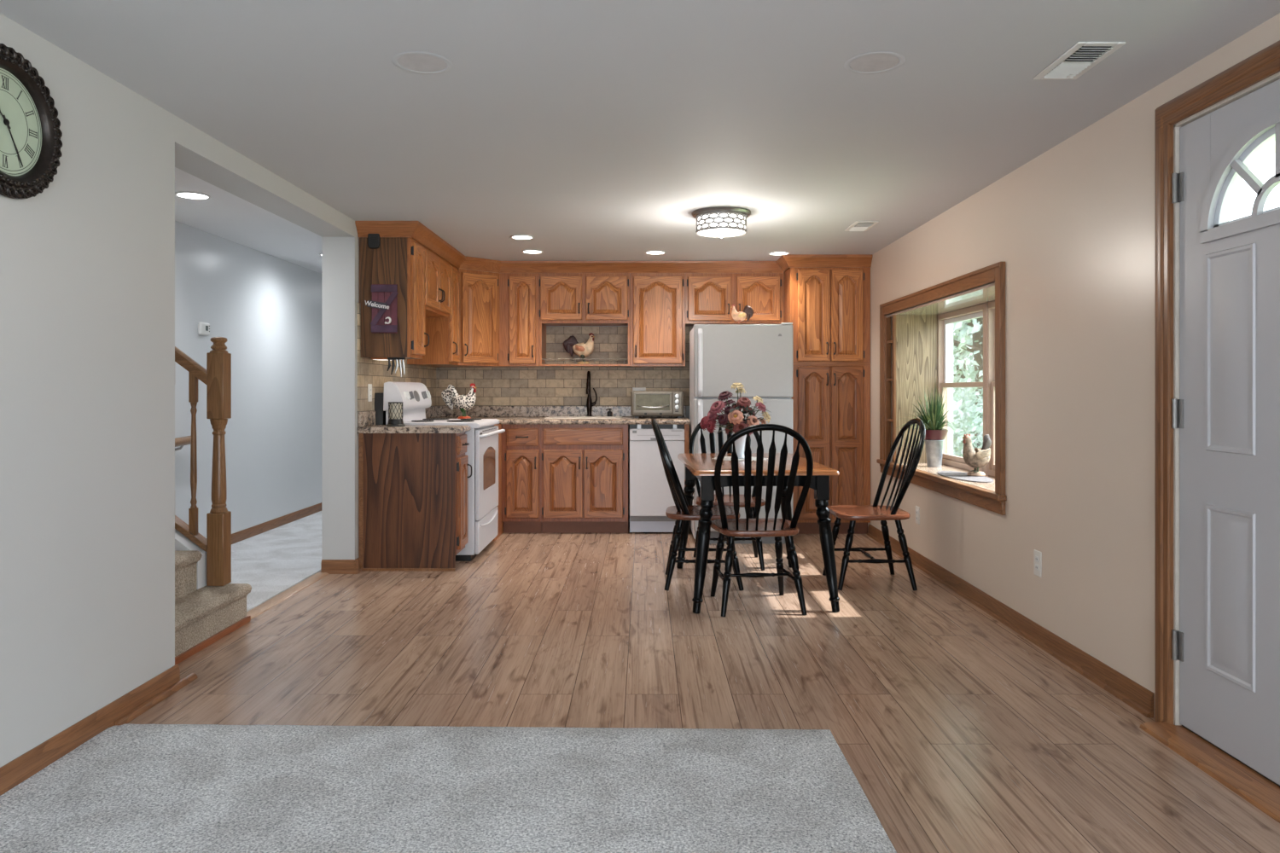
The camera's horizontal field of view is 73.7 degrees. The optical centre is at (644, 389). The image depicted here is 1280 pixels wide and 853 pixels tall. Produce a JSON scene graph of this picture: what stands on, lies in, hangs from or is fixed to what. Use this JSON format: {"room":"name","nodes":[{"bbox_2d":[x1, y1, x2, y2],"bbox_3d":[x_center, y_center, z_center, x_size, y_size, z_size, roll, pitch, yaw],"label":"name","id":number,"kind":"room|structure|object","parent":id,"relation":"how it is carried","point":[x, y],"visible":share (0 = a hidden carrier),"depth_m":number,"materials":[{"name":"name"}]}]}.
{"room":"eat-in kitchen","nodes":[
{"label":"eat-in kitchen","id":0,"kind":"room"},
{"bbox_2d":[0,13,374,767],"bbox_3d":[-1.917,0.025,4.200,0.205,2.250,14.600,0,0,0],"label":"wall","id":1,"kind":"structure","parent":0,"point":[87,262],"depth_m":2.86,"materials":[{"name":"paint"}]},
{"bbox_2d":[0,43,62,199],"bbox_3d":[-1.795,-0.758,2.415,0.036,0.426,0.426,0,0,0],"label":"wall clock","id":2,"kind":"object","parent":1,"relation":"attached to","point":[31,143],"visible":1,"depth_m":2.48,"materials":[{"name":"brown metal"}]},
{"bbox_2d":[0,664,180,796],"bbox_3d":[-1.808,1.107,0.165,0.013,0.085,6.290,0,0,0],"label":"baseboard","id":3,"kind":"structure","parent":1,"relation":"attached to","point":[29,764],"depth_m":2.72,"materials":[{"name":"brown wood"}]},
{"bbox_2d":[320,558,361,574],"bbox_3d":[-1.905,1.107,5.370,0.231,0.085,0.091,0,0,0],"label":"baseboard","id":4,"kind":"object","parent":1,"relation":"attached to","point":[330,567],"visible":0.98,"depth_m":5.34,"materials":[{"name":"brown wood"}]},
{"bbox_2d":[367,384,372,401],"bbox_3d":[-1.799,0.020,5.600,0.008,0.115,0.070,0,0,0],"label":"wall outlet","id":5,"kind":"object","parent":1,"relation":"attached to","point":[369,386],"visible":1,"depth_m":5.59,"materials":[{"name":"white plastic"}]},
{"bbox_2d":[359,237,429,359],"bbox_3d":[-1.621,-0.591,5.567,0.384,0.768,0.294,0,0,0],"label":"upper cabinet","id":6,"kind":"object","parent":1,"relation":"attached to","point":[400,261],"visible":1,"depth_m":5.42,"materials":[{"name":"brown wood"}]},
{"bbox_2d":[367,233,380,249],"bbox_3d":[-1.713,-0.949,5.408,0.076,0.108,0.024,0,0,0],"label":"door chime","id":7,"kind":"object","parent":6,"relation":"attached to","point":[374,240],"visible":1,"depth_m":5.40,"materials":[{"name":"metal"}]},
{"bbox_2d":[364,284,397,333],"bbox_3d":[-1.663,-0.515,5.406,0.207,0.310,0.028,0,0,0],"label":"welcome sign","id":8,"kind":"object","parent":6,"relation":"attached to","point":[384,302],"visible":1,"depth_m":5.40,"materials":[{"name":"wood"}]},
{"bbox_2d":[371,357,395,360],"bbox_3d":[-1.700,-0.200,5.560,0.100,0.014,0.200,0,0,0],"label":"light","id":9,"kind":"object","parent":6,"relation":"attached to","point":[373,358],"visible":0.81,"depth_m":5.46,"materials":[{"name":"white plastic"}]},
{"bbox_2d":[387,357,406,377],"bbox_3d":[-1.600,-0.144,5.500,0.120,0.125,0.024,0,0,0],"label":"hanging utensils","id":10,"kind":"object","parent":6,"relation":"hanging from","point":[392,359],"visible":1,"depth_m":5.50,"materials":[{"name":"metal"}]},
{"bbox_2d":[357,302,436,412],"bbox_3d":[-1.809,-0.205,6.396,0.012,0.690,2.004,0,0,0],"label":"backsplash","id":11,"kind":"structure","parent":1,"relation":"attached to","point":[375,373],"depth_m":5.81,"materials":[{"name":"tile"}]},
{"bbox_2d":[407,262,459,365],"bbox_3d":[-1.621,-0.585,6.641,0.384,0.780,0.318,0,0,0],"label":"upper cabinet","id":12,"kind":"object","parent":1,"relation":"attached to","point":[443,348],"visible":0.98,"depth_m":6.48,"materials":[{"name":"brown wood"}]},
{"bbox_2d":[422,245,451,317],"bbox_3d":[-1.621,-0.762,6.098,0.384,0.425,0.763,0,0,0],"label":"upper cabinet","id":13,"kind":"object","parent":1,"relation":"attached to","point":[438,270],"visible":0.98,"depth_m":6.05,"materials":[{"name":"brown wood"}]},
{"bbox_2d":[174,221,321,538],"bbox_3d":[-3.100,0.025,6.950,0.100,2.250,9.100,0,0,0],"label":"wall","id":14,"kind":"structure","parent":0,"point":[267,308],"depth_m":6.61,"materials":[{"name":"paint"}]},
{"bbox_2d":[174,436,191,451],"bbox_3d":[-3.007,0.350,5.109,0.090,0.096,1.101,0,0,0],"label":"wall handrail","id":15,"kind":"object","parent":14,"relation":"attached to","point":[182,441],"visible":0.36,"depth_m":5.50,"materials":[{"name":"brown wood"}]},
{"bbox_2d":[197,321,209,336],"bbox_3d":[-3.034,-0.420,5.880,0.032,0.090,0.124,0,0,0],"label":"thermostat","id":16,"kind":"object","parent":14,"relation":"attached to","point":[203,328],"visible":1,"depth_m":5.85,"materials":[{"name":"white plastic"}]},
{"bbox_2d":[231,502,321,544],"bbox_3d":[-3.043,1.107,7.820,0.013,0.085,7.140,0,0,0],"label":"baseboard","id":17,"kind":"structure","parent":14,"relation":"attached to","point":[237,537],"depth_m":6.99,"materials":[{"name":"brown wood"}]},
{"bbox_2d":[546,273,693,522],"bbox_3d":[-0.045,0.044,7.470,3.950,2.212,0.120,0,0,0],"label":"wall","id":18,"kind":"structure","parent":0,"point":[687,407],"depth_m":7.41,"materials":[{"name":"paint"}]},
{"bbox_2d":[418,268,505,367],"bbox_3d":[-1.508,-0.585,7.103,0.611,0.780,0.610,0,0,0],"label":"upper cabinet","id":19,"kind":"object","parent":18,"relation":"attached to","point":[479,290],"visible":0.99,"depth_m":6.92,"materials":[{"name":"brown wood"}]},
{"bbox_2d":[499,273,543,367],"bbox_3d":[-1.038,-0.585,7.216,0.331,0.780,0.384,0,0,0],"label":"upper cabinet","id":20,"kind":"object","parent":18,"relation":"attached to","point":[519,293],"visible":1,"depth_m":7.06,"materials":[{"name":"brown wood"}]},
{"bbox_2d":[436,326,692,406],"bbox_3d":[-0.690,-0.205,7.404,2.225,0.690,0.012,0,0,0],"label":"backsplash","id":21,"kind":"structure","parent":18,"relation":"attached to","point":[545,386],"depth_m":7.40,"materials":[{"name":"tile"}]},
{"bbox_2d":[354,221,783,273],"bbox_3d":[-0.619,-1.014,6.665,3.428,0.093,1.334,0,0,-33],"label":"trim","id":22,"kind":"structure","parent":18,"relation":"attached to","point":[416,230],"depth_m":7.02,"materials":[{"name":"brown wood"}]},
{"bbox_2d":[539,273,630,366],"bbox_3d":[-0.495,-0.587,7.216,0.754,0.777,0.384,0,0,0],"label":"upper cabinet","id":23,"kind":"object","parent":18,"relation":"attached to","point":[565,299],"visible":1,"depth_m":7.06,"materials":[{"name":"brown wood"}]},
{"bbox_2d":[563,332,594,364],"bbox_3d":[-0.553,-0.349,7.244,0.273,0.268,0.105,0,0,7],"label":"rooster figurine","id":24,"kind":"object","parent":23,"relation":"in","point":[571,345],"visible":0.98,"depth_m":7.22,"materials":[{"name":"ceramic"}]},
{"bbox_2d":[632,387,645,390],"bbox_3d":[-0.044,0.015,7.394,0.115,0.070,0.008,0,0,0],"label":"wall outlet","id":25,"kind":"object","parent":18,"relation":"attached to","point":[633,388],"visible":0.41,"depth_m":7.39,"materials":[{"name":"white plastic"}]},
{"bbox_2d":[630,273,685,367],"bbox_3d":[0.111,-0.585,7.216,0.455,0.780,0.384,0,0,0],"label":"upper cabinet","id":26,"kind":"object","parent":18,"relation":"attached to","point":[657,299],"visible":1,"depth_m":7.06,"materials":[{"name":"brown wood"}]},
{"bbox_2d":[685,273,783,326],"bbox_3d":[0.764,-0.762,7.216,0.847,0.425,0.384,0,0,0],"label":"upper cabinet","id":27,"kind":"object","parent":18,"relation":"attached to","point":[709,297],"visible":0.88,"depth_m":7.06,"materials":[{"name":"brown wood"}]},
{"bbox_2d":[0,0,1279,273],"bbox_3d":[-0.610,-1.131,4.200,5.080,0.138,14.600,0,0,0],"label":"ceiling","id":28,"kind":"structure","parent":0,"point":[588,130],"depth_m":3.16,"materials":[{"name":"paint"}]},
{"bbox_2d":[174,192,211,200],"bbox_3d":[-2.550,-1.095,4.820,0.188,0.007,0.188,0,0,0],"label":"recessed light","id":29,"kind":"object","parent":28,"relation":"in","point":[190,195],"visible":0.98,"depth_m":4.82,"materials":[{"name":"white plastic"}]},
{"bbox_2d":[391,51,453,74],"bbox_3d":[-0.720,-1.060,2.770,0.192,0.003,0.192,0,0,0],"label":"ceiling speaker","id":30,"kind":"object","parent":28,"relation":"attached to","point":[413,61],"visible":1,"depth_m":2.76,"materials":[{"name":"paint"}]},
{"bbox_2d":[397,53,447,72],"bbox_3d":[-0.720,-1.060,2.770,0.153,0.002,0.153,0,0,-40],"label":"grille","id":31,"kind":"object","parent":30,"relation":"attached to","point":[410,62],"depth_m":2.76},
{"bbox_2d":[510,234,534,239],"bbox_3d":[-0.847,-1.058,5.920,0.168,0.007,0.168,0,0,0],"label":"recessed light","id":32,"kind":"object","parent":28,"relation":"in","point":[516,236],"visible":1,"depth_m":5.92,"materials":[{"name":"white glass"}]},
{"bbox_2d":[521,250,543,254],"bbox_3d":[-0.857,-1.058,6.540,0.168,0.007,0.168,0,0,0],"label":"recessed light","id":33,"kind":"object","parent":28,"relation":"in","point":[529,252],"visible":1,"depth_m":6.55,"materials":[{"name":"white glass"}]},
{"bbox_2d":[644,250,666,255],"bbox_3d":[0.086,-1.058,6.580,0.168,0.007,0.168,0,0,0],"label":"recessed light","id":34,"kind":"object","parent":28,"relation":"in","point":[651,253],"visible":1,"depth_m":6.59,"materials":[{"name":"white plastic"}]},
{"bbox_2d":[692,206,750,238],"bbox_3d":[0.462,-0.985,5.120,0.355,0.155,0.355,0,0,4],"label":"ceiling lamp","id":35,"kind":"object","parent":28,"relation":"attached to","point":[717,222],"visible":1,"depth_m":5.01,"materials":[{"name":"white glass"}]},
{"bbox_2d":[768,251,790,255],"bbox_3d":[1.046,-1.058,6.620,0.168,0.007,0.168,0,0,0],"label":"recessed light","id":36,"kind":"object","parent":28,"relation":"in","point":[774,253],"visible":1,"depth_m":6.63,"materials":[{"name":"white glass"}]},
{"bbox_2d":[844,221,878,231],"bbox_3d":[1.404,-1.056,5.522,0.148,0.012,0.305,0,0,0],"label":"ceiling vent","id":37,"kind":"object","parent":28,"relation":"in","point":[862,225],"visible":1,"depth_m":5.49,"materials":[{"name":"white plastic"}]},
{"bbox_2d":[843,51,905,74],"bbox_3d":[0.747,-1.060,2.770,0.192,0.003,0.192,0,0,0],"label":"ceiling speaker","id":38,"kind":"object","parent":28,"relation":"attached to","point":[877,61],"visible":1,"depth_m":2.76,"materials":[{"name":"paint"}]},
{"bbox_2d":[849,53,899,72],"bbox_3d":[0.747,-1.060,2.770,0.153,0.002,0.153,0,0,-40],"label":"grille","id":39,"kind":"object","parent":38,"relation":"attached to","point":[863,62],"depth_m":2.76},
{"bbox_2d":[1033,41,1126,79],"bbox_3d":[1.396,-1.056,2.752,0.148,0.012,0.305,0,0,0],"label":"ceiling vent","id":40,"kind":"object","parent":28,"relation":"in","point":[1082,56],"visible":1,"depth_m":2.73,"materials":[{"name":"white plastic"}]},
{"bbox_2d":[126,522,1279,852],"bbox_3d":[-0.045,1.180,2.215,3.950,0.060,10.630,0,0,0],"label":"floor","id":41,"kind":"structure","parent":0,"point":[960,733],"depth_m":3.39,"materials":[{"name":"laminate"}]},
{"bbox_2d":[114,673,197,726],"bbox_3d":[-1.791,1.138,3.150,0.022,0.022,0.500,0,0,0],"label":"trim","id":42,"kind":"structure","parent":41,"relation":"on","point":[138,711],"depth_m":3.12,"materials":[{"name":"brown wood"}]},
{"bbox_2d":[246,572,328,619],"bbox_3d":[-2.006,1.145,4.782,0.078,0.010,1.105,0,0,0],"label":"trim","id":43,"kind":"structure","parent":41,"relation":"on","point":[287,594],"depth_m":4.74,"materials":[{"name":"brown wood"}]},
{"bbox_2d":[358,431,471,571],"bbox_3d":[-1.476,0.713,5.551,0.674,0.875,0.286,0,0,0],"label":"base cabinet","id":44,"kind":"object","parent":41,"relation":"on","point":[413,488],"visible":1,"depth_m":5.42,"materials":[{"name":"brown wood"}]},
{"bbox_2d":[357,411,471,433],"bbox_3d":[-1.485,0.207,5.543,0.656,0.134,0.301,0,0,0],"label":"countertop","id":45,"kind":"structure","parent":44,"relation":"on","point":[366,419],"depth_m":5.39,"materials":[{"name":"stone"}]},
{"bbox_2d":[385,401,405,426],"bbox_3d":[-1.615,0.158,5.545,0.120,0.156,0.120,0,0,0],"label":"candle lantern","id":46,"kind":"object","parent":45,"relation":"on","point":[395,410],"visible":1,"depth_m":5.51,"materials":[{"name":"metal"}]},
{"bbox_2d":[374,381,505,561],"bbox_3d":[-1.418,0.547,6.081,0.765,1.205,0.770,0,0,0],"label":"range","id":47,"kind":"object","parent":41,"relation":"on","point":[482,450],"visible":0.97,"depth_m":5.81,"materials":[{"name":"white metal"}]},
{"bbox_2d":[403,418,499,428],"bbox_3d":[-1.405,0.238,6.081,0.619,0.037,0.770,0,0,0],"label":"cooktop","id":48,"kind":"object","parent":47,"relation":"in","point":[474,423],"depth_m":5.87,"materials":[{"name":"white metal"}]},
{"bbox_2d":[441,383,476,418],"bbox_3d":[-1.477,0.091,6.807,0.292,0.287,0.113,0,0,11],"label":"rooster figurine","id":49,"kind":"object","parent":48,"relation":"on","point":[450,396],"visible":0.99,"depth_m":6.78,"materials":[{"name":"ceramic"}]},
{"bbox_2d":[0,723,896,852],"bbox_3d":[-0.588,1.142,-0.018,2.425,0.016,5.885,0,0,0],"label":"carpet","id":50,"kind":"object","parent":41,"relation":"on","point":[128,788],"visible":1,"depth_m":2.39,"materials":[{"name":"grey carpet"}]},
{"bbox_2d":[491,424,503,541],"bbox_3d":[-1.475,0.713,6.941,0.678,0.874,0.933,0,0,0],"label":"base unit","id":51,"kind":"object","parent":41,"relation":"on","point":[500,524],"visible":0.07,"depth_m":6.70,"materials":[{"name":"brown wood"}]},
{"bbox_2d":[424,406,690,424],"bbox_3d":[-0.726,0.207,6.943,2.175,0.134,0.930,0,0,0],"label":"countertop","id":52,"kind":"structure","parent":51,"relation":"on","point":[506,415],"depth_m":7.38,"materials":[{"name":"stone"}]},
{"bbox_2d":[544,416,622,418],"bbox_3d":[-0.497,0.322,7.085,0.619,0.188,0.394,0,0,0],"label":"sink","id":53,"kind":"object","parent":52,"relation":"in","point":[552,417],"visible":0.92,"depth_m":7.26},
{"bbox_2d":[551,417,619,418],"bbox_3d":[-0.497,0.326,7.085,0.591,0.180,0.366,0,0,0],"label":"basin","id":54,"kind":"object","parent":53,"relation":"in","point":[551,417],"depth_m":7.26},
{"bbox_2d":[586,371,597,416],"bbox_3d":[-0.455,0.037,7.265,0.102,0.399,0.188,0,0,0],"label":"faucet","id":55,"kind":"object","parent":52,"relation":"on","point":[589,402],"visible":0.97,"depth_m":7.30,"materials":[{"name":"black metal"}]},
{"bbox_2d":[605,408,612,416],"bbox_3d":[-0.302,0.199,7.300,0.056,0.075,0.043,0,0,0],"label":"soap dispenser","id":56,"kind":"object","parent":52,"relation":"on","point":[609,413],"visible":1,"depth_m":7.29,"materials":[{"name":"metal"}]},
{"bbox_2d":[631,390,683,418],"bbox_3d":[0.109,0.122,7.160,0.436,0.228,0.340,0,0,0],"label":"toaster oven","id":57,"kind":"object","parent":52,"relation":"on","point":[643,403],"visible":1,"depth_m":7.03,"materials":[{"name":"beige metal"}]},
{"bbox_2d":[501,424,541,533],"bbox_3d":[-0.979,0.713,7.076,0.310,0.875,0.664,0,0,0],"label":"base cabinet","id":58,"kind":"object","parent":41,"relation":"on","point":[520,443],"visible":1,"depth_m":6.78,"materials":[{"name":"brown wood"}]},
{"bbox_2d":[541,424,629,533],"bbox_3d":[-0.476,0.713,7.076,0.694,0.875,0.664,0,0,0],"label":"base cabinet","id":59,"kind":"object","parent":41,"relation":"on","point":[584,468],"visible":0.98,"depth_m":6.78,"materials":[{"name":"brown wood"}]},
{"bbox_2d":[629,424,684,532],"bbox_3d":[0.102,0.706,7.056,0.435,0.864,0.568,0,0,0],"label":"dishwasher","id":60,"kind":"object","parent":41,"relation":"on","point":[650,495],"visible":0.87,"depth_m":6.78,"materials":[{"name":"white plastic"}]},
{"bbox_2d":[683,424,688,487],"bbox_3d":[0.338,0.713,7.105,0.036,0.875,0.606,0,0,0],"label":"cabinet end panel","id":61,"kind":"object","parent":41,"relation":"on","point":[686,426],"visible":0.29,"depth_m":6.80,"materials":[{"name":"brown wood"}]},
{"bbox_2d":[651,418,744,591],"bbox_3d":[0.309,0.661,5.096,0.536,0.983,0.507,0,0,2],"label":"chair","id":62,"kind":"object","parent":41,"relation":"on","point":[682,511],"visible":0.84,"depth_m":4.92,"materials":[{"name":"brown wood"}]},
{"bbox_2d":[688,415,765,570],"bbox_3d":[0.560,0.661,5.686,0.507,0.983,0.536,0,0,0],"label":"chair","id":63,"kind":"object","parent":41,"relation":"on","point":[728,499],"visible":0.31,"depth_m":5.80,"materials":[{"name":"brown wood"}]},
{"bbox_2d":[689,322,792,543],"bbox_3d":[0.739,0.325,6.675,0.739,1.650,0.771,0,0,0],"label":"refrigerator","id":64,"kind":"object","parent":41,"relation":"on","point":[759,357],"visible":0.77,"depth_m":6.34,"materials":[{"name":"white metal"}]},
{"bbox_2d":[730,304,753,324],"bbox_3d":[0.753,-0.569,6.551,0.177,0.174,0.068,0,0,-3],"label":"rooster figurine","id":65,"kind":"object","parent":64,"relation":"on","point":[747,312],"visible":0.94,"depth_m":6.54,"materials":[{"name":"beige ceramic"}]},
{"bbox_2d":[676,453,839,613],"bbox_3d":[0.611,0.782,4.960,0.768,0.740,1.200,0,0,-2],"label":"dining table","id":66,"kind":"object","parent":41,"relation":"on","point":[701,467],"visible":0.83,"depth_m":4.44,"materials":[{"name":"brown wood"}]},
{"bbox_2d":[711,456,767,460],"bbox_3d":[0.572,0.410,5.100,0.336,0.002,0.319,0,0,0],"label":"doily","id":67,"kind":"object","parent":66,"relation":"on","point":[725,458],"visible":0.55,"depth_m":5.09,"materials":[{"name":"fabric"}]},
{"bbox_2d":[732,430,746,459],"bbox_3d":[0.572,0.322,5.100,0.100,0.175,0.100,0,0,0],"label":"vase","id":68,"kind":"object","parent":67,"relation":"on","point":[740,443],"visible":0.62,"depth_m":5.08,"materials":[{"name":"white ceramic"}]},
{"bbox_2d":[699,383,770,436],"bbox_3d":[0.551,0.175,5.104,0.423,0.415,0.317,0,0,0],"label":"flower bouquet","id":69,"kind":"object","parent":68,"relation":"in","point":[736,416],"visible":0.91,"depth_m":5.04,"materials":[{"name":"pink plant"}]},
{"bbox_2d":[710,424,813,616],"bbox_3d":[0.595,0.661,4.512,0.507,0.983,0.536,0,0,-4],"label":"chair","id":70,"kind":"object","parent":41,"relation":"on","point":[747,527],"visible":1,"depth_m":4.36,"materials":[{"name":"brown wood"}]},
{"bbox_2d":[783,267,870,534],"bbox_3d":[1.471,0.087,7.051,0.633,2.125,0.714,0,0,0],"label":"pantry cabinet","id":71,"kind":"object","parent":41,"relation":"on","point":[829,309],"visible":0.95,"depth_m":6.73,"materials":[{"name":"brown wood"}]},
{"bbox_2d":[776,254,872,272],"bbox_3d":[1.438,-1.014,6.848,0.700,0.093,0.329,0,0,0],"label":"trim","id":72,"kind":"structure","parent":71,"relation":"attached to","point":[785,262],"depth_m":6.71,"materials":[{"name":"brown wood"}]},
{"bbox_2d":[822,418,925,590],"bbox_3d":[1.376,0.661,5.101,0.536,0.983,0.507,0,0,-1],"label":"chair","id":73,"kind":"object","parent":41,"relation":"on","point":[875,512],"visible":0.96,"depth_m":5.06,"materials":[{"name":"brown wood"}]},
{"bbox_2d":[1139,721,1279,823],"bbox_3d":[1.788,1.140,2.417,0.205,0.020,0.975,0,0,0],"label":"door threshold","id":74,"kind":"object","parent":41,"relation":"on","point":[1247,783],"depth_m":2.57,"materials":[{"name":"brown wood"}]},
{"bbox_2d":[867,12,1279,692],"bbox_3d":[1.860,0.044,2.155,0.140,2.212,10.510,0,0,0],"label":"wall","id":75,"kind":"structure","parent":0,"point":[1072,227],"depth_m":3.60,"materials":[{"name":"paint"}]},
{"bbox_2d":[915,506,919,524],"bbox_3d":[1.786,0.820,5.580,0.008,0.115,0.070,0,0,0],"label":"wall outlet","id":76,"kind":"object","parent":75,"relation":"attached to","point":[917,509],"visible":1,"depth_m":5.57,"materials":[{"name":"white plastic"}]},
{"bbox_2d":[876,261,1006,515],"bbox_3d":[1.975,-0.009,5.312,0.460,1.257,2.205,0,0,0],"label":"window","id":77,"kind":"structure","parent":75,"relation":"in","point":[949,336],"depth_m":5.63,"materials":[{"name":"brown wood"}]},
{"bbox_2d":[894,389,956,467],"bbox_3d":[1.867,0.221,5.750,0.377,0.596,0.652,0,0,0],"label":"potted plant","id":78,"kind":"object","parent":77,"relation":"on","point":[933,420],"visible":0.92,"depth_m":5.72,"materials":[{"name":"green plant"}]},
{"bbox_2d":[925,429,948,440],"bbox_3d":[1.965,0.303,5.780,0.180,0.067,0.180,0,0,0],"label":"flower pot","id":79,"kind":"object","parent":78,"relation":"on","point":[931,434],"depth_m":5.71,"materials":[{"name":"red ceramic"}]},
{"bbox_2d":[937,471,993,482],"bbox_3d":[1.913,0.517,5.100,0.225,0.005,0.660,0,0,0],"label":"placemat","id":80,"kind":"object","parent":77,"relation":"on","point":[952,474],"visible":0.92,"depth_m":5.02,"materials":[{"name":"grey fabric"}]},
{"bbox_2d":[961,433,991,476],"bbox_3d":[1.984,0.387,5.100,0.172,0.252,0.117,0,0,0],"label":"figurine","id":81,"kind":"object","parent":80,"relation":"on","point":[977,458],"visible":1,"depth_m":5.08,"materials":[{"name":"ceramic"}]},
{"bbox_2d":[866,523,1154,717],"bbox_3d":[1.777,1.107,1.895,0.026,0.085,9.750,0,0,0],"label":"baseboard","id":82,"kind":"structure","parent":75,"relation":"attached to","point":[1128,691],"depth_m":3.80,"materials":[{"name":"brown wood"}]},
{"bbox_2d":[1033,549,1041,577],"bbox_3d":[1.786,0.788,3.875,0.008,0.115,0.070,0,0,0],"label":"wall outlet","id":83,"kind":"object","parent":75,"relation":"attached to","point":[1037,555],"visible":1,"depth_m":3.87,"materials":[{"name":"white plastic"}]},
{"bbox_2d":[1154,40,1279,786],"bbox_3d":[1.822,0.084,2.408,0.216,2.133,1.131,0,0,0],"label":"door","id":84,"kind":"structure","parent":75,"relation":"in","point":[1217,278],"depth_m":2.68,"materials":[{"name":"paint"}]},
{"bbox_2d":[1253,141,1274,162],"bbox_3d":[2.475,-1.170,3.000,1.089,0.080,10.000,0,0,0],"label":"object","id":85,"kind":"structure","parent":84,"relation":"in","point":[1270,150],"depth_m":4.06,"materials":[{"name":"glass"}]},
{"bbox_3d":[-2.585,1.180,6.950,1.130,0.060,9.100,0,0,0],"label":"floor","id":86,"kind":"structure","parent":0,"visible":0},
{"bbox_2d":[174,529,251,664],"bbox_3d":[-2.487,0.642,3.690,1.086,1.016,1.100,0,0,0],"label":"staircase","id":87,"kind":"structure","parent":86,"relation":"on","point":[204,614],"depth_m":3.96,"materials":[{"name":"carpet"}]},
{"bbox_2d":[174,337,231,586],"bbox_3d":[-2.545,0.102,4.200,0.988,1.712,0.083,0,0,0],"label":"stair railing","id":88,"kind":"object","parent":87,"relation":"on","point":[217,376],"visible":0.46,"depth_m":4.17,"materials":[{"name":"brown wood"}]},
{"bbox_2d":[229,511,321,612],"bbox_3d":[-2.541,1.144,7.825,0.991,0.012,7.130,0,0,0],"label":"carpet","id":89,"kind":"object","parent":86,"relation":"on","point":[273,561],"visible":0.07,"depth_m":5.73,"materials":[{"name":"grey carpet"}]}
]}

